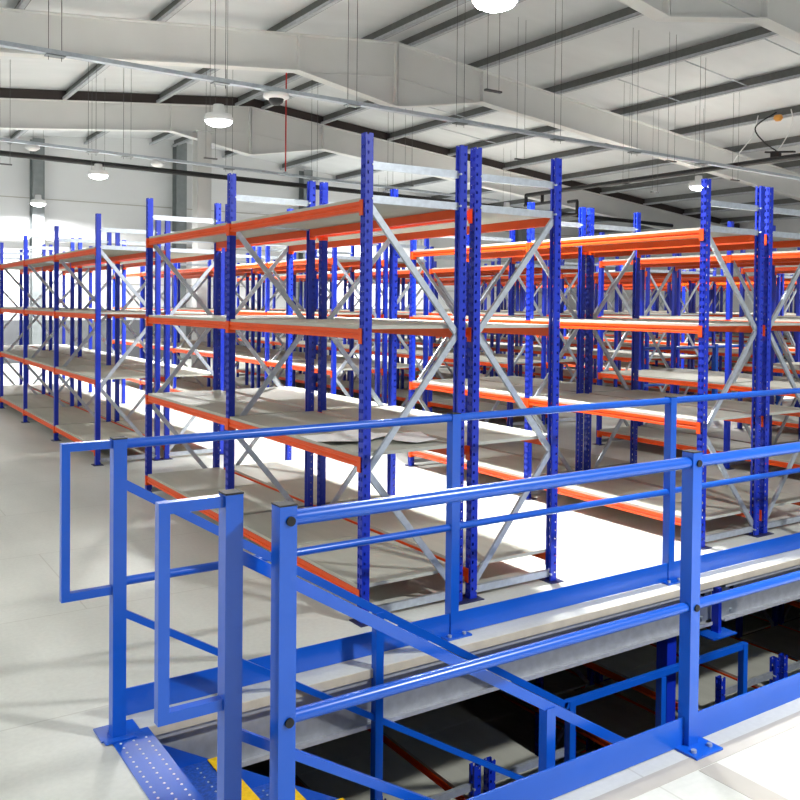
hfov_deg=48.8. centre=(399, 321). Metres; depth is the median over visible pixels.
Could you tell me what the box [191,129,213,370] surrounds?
stanchion
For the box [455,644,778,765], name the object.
storage rack
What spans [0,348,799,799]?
floor
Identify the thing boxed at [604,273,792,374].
storage rack
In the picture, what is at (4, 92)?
trim
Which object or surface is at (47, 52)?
cable tray
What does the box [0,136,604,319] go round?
wall
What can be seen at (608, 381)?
storage rack
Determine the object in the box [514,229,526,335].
column
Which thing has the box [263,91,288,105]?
security camera
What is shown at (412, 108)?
wire hanger
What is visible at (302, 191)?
column
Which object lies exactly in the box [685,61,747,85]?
rod
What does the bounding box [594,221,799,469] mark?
storage rack
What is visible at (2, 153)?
pipe
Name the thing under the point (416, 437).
paper sheet
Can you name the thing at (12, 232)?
wall trunking
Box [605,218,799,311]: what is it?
wall
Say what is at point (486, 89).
wire hanger
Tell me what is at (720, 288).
storage rack
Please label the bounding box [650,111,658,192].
wire hanger
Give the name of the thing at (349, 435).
paper sheet
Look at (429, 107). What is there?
rod
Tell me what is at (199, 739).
beam
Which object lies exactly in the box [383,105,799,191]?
roof purlin
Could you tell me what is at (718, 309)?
storage rack
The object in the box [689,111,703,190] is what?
light
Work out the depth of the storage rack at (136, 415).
10.69 m
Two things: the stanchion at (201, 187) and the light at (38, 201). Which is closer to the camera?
the stanchion at (201, 187)
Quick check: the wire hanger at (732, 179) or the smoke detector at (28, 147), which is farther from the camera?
the wire hanger at (732, 179)
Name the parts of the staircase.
foot plate, head post, landing plate, head post, rail, rail, handrail, handrail, handrail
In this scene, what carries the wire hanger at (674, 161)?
hanging from the ceiling
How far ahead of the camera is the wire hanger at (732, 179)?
15.91 m
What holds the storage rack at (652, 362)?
on the floor at (54, 654)
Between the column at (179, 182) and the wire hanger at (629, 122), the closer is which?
the wire hanger at (629, 122)
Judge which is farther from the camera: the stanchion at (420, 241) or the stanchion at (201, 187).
the stanchion at (420, 241)
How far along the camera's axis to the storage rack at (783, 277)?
16.95 m
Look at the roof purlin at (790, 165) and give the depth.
24.32 m
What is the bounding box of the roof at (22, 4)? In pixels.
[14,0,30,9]
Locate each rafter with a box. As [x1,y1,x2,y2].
[0,7,799,200]
[0,98,726,229]
[617,0,799,43]
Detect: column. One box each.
[29,137,44,344]
[172,142,186,358]
[298,170,312,351]
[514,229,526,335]
[655,636,675,722]
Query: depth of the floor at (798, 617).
12.63 m
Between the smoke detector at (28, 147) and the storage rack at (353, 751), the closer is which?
the storage rack at (353, 751)
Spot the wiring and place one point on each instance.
(779, 117)
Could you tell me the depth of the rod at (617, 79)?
16.30 m
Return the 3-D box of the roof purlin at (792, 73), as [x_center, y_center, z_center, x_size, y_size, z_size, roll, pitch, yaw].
[6.401,-4.197,15.283,0.150,0.200,30.580,0,1,-34]
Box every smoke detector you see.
[25,145,39,150]
[150,161,163,166]
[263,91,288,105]
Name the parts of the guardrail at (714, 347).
rail, rail, post, post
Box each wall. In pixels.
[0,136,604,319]
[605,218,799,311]
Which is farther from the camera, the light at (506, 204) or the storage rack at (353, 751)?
the light at (506, 204)
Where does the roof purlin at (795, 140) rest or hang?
attached to the ceiling
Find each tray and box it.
[0,0,799,180]
[0,62,498,201]
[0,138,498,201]
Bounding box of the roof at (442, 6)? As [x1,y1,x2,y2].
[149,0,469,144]
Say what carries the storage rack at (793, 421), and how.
on the floor at (54, 654)
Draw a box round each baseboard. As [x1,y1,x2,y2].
[3,320,597,363]
[604,330,793,358]
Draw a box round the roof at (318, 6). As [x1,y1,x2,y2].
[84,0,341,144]
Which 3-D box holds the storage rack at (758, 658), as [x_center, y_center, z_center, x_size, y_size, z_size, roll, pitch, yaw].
[2.001,3.421,7.931,0.700,2.170,3.630,0,1,-34]
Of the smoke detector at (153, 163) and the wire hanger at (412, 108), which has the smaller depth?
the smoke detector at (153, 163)
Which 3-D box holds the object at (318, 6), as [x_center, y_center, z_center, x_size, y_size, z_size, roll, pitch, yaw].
[-0.005,-4.527,11.027,0.150,0.200,30.580,0,1,-34]
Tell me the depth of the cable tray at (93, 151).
16.36 m
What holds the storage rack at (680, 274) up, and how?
on the floor at (54, 654)
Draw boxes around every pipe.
[0,150,672,226]
[523,153,799,217]
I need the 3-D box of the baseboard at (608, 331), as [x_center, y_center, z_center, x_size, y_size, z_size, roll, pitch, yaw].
[16.509,0.815,22.064,0.099,1.120,30.490,0,1,-34]
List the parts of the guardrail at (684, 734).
post, rail, rail, post, plate, rail, rail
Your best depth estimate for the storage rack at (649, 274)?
14.87 m
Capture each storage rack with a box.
[0,213,162,465]
[27,221,224,459]
[112,243,380,398]
[145,132,469,627]
[153,238,428,410]
[224,147,563,602]
[236,246,546,425]
[242,730,480,799]
[269,258,580,423]
[343,255,671,390]
[367,703,575,799]
[372,252,706,394]
[405,178,765,549]
[436,263,780,403]
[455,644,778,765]
[465,187,799,535]
[487,265,796,401]
[494,627,799,762]
[519,268,796,375]
[535,269,796,377]
[593,273,790,374]
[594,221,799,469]
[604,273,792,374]
[604,599,799,680]
[638,225,799,445]
[651,288,794,363]
[666,290,793,362]
[734,250,799,429]
[772,247,799,425]
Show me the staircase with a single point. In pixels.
(163, 772)
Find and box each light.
[30,130,45,206]
[88,163,108,179]
[204,0,232,127]
[472,0,517,12]
[503,158,512,207]
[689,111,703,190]
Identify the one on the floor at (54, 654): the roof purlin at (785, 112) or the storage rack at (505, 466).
the storage rack at (505, 466)
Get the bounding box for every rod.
[429,107,463,116]
[440,128,494,142]
[617,79,678,101]
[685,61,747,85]
[764,39,799,55]
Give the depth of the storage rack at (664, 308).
24.84 m
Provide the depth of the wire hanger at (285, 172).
16.70 m
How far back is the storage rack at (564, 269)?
13.98 m
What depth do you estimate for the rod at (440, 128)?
20.85 m
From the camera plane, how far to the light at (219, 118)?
11.57 m
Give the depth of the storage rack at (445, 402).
13.63 m
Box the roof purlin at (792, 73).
[336,66,799,179]
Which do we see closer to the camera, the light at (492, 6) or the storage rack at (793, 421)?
the light at (492, 6)
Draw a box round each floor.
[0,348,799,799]
[574,617,799,753]
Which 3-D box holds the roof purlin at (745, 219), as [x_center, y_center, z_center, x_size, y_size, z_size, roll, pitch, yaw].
[15.741,-3.102,21.505,0.150,0.200,30.580,0,1,-34]
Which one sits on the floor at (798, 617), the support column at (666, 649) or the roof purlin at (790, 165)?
the support column at (666, 649)
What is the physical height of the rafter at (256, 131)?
2.360 m
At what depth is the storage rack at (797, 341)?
12.58 m
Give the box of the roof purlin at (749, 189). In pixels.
[549,186,755,212]
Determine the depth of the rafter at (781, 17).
10.88 m
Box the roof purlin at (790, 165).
[490,160,799,205]
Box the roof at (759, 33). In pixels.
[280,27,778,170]
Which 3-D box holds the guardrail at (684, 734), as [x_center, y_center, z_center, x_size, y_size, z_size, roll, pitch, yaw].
[1.784,1.033,3.728,5.151,1.104,0.146,0,1,-34]
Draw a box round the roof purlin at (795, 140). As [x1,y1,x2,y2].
[431,135,799,198]
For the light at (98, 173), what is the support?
hanging from the ceiling
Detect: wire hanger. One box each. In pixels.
[204,68,217,159]
[283,73,287,173]
[403,108,413,185]
[484,12,501,93]
[514,17,526,160]
[621,122,630,184]
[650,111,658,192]
[665,35,676,162]
[730,92,739,180]
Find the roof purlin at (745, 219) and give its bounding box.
[586,214,799,234]
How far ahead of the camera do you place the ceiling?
16.11 m
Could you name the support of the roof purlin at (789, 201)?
attached to the ceiling
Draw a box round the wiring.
[733,109,795,162]
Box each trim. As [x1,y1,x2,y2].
[0,88,739,227]
[0,196,577,293]
[149,558,799,735]
[590,711,799,799]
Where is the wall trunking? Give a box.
[0,228,331,250]
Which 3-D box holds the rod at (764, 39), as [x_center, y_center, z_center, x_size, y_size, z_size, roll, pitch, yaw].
[6.224,-4.214,13.857,1.872,0.209,0.022,0,1,-34]
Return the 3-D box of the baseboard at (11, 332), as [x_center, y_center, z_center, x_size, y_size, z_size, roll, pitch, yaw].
[-6.740,0.522,25.008,35.600,1.120,0.099,0,1,-34]
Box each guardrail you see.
[126,388,799,715]
[269,442,799,799]
[642,342,782,424]
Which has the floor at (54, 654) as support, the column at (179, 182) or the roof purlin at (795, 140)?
the column at (179, 182)
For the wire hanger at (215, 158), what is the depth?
14.16 m
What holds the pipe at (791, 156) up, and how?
hanging from the ceiling
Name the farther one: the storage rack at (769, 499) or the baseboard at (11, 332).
the baseboard at (11, 332)
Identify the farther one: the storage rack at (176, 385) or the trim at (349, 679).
the storage rack at (176, 385)
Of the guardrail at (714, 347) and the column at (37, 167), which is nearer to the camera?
the guardrail at (714, 347)
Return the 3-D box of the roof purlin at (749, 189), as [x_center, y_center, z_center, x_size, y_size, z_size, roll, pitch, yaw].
[12.627,-3.467,19.431,0.150,0.200,30.580,0,1,-34]
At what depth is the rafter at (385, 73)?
14.59 m
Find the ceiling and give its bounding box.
[0,0,799,233]
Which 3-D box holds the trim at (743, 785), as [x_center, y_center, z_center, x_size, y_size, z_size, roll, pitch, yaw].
[3.438,1.652,1.156,11.000,0.001,6.055,0,1,-34]
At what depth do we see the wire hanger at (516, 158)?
13.93 m
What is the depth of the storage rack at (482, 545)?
5.41 m
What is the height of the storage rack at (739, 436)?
2.508 m
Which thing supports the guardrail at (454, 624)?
on the floor at (54, 654)
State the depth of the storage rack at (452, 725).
5.46 m
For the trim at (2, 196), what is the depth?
24.64 m
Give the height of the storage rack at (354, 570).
2.508 m
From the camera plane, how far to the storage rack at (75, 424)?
10.45 m
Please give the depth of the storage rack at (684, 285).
19.93 m
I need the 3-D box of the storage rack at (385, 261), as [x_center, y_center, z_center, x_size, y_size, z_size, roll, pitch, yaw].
[-2.444,0.075,14.620,0.662,2.508,9.151,0,1,-34]
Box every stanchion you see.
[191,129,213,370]
[417,238,430,347]
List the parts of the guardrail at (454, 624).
rail, rail, post, plate, rail, rail, post, plate, rail, rail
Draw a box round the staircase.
[59,436,747,799]
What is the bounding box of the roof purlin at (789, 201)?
[561,198,799,226]
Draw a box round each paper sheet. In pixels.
[301,429,386,441]
[385,432,436,442]
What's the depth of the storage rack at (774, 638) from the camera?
8.86 m
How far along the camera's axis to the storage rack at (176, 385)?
12.50 m
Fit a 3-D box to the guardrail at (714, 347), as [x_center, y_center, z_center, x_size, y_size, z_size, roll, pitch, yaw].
[4.635,0.883,12.974,3.260,1.100,0.060,0,1,-34]

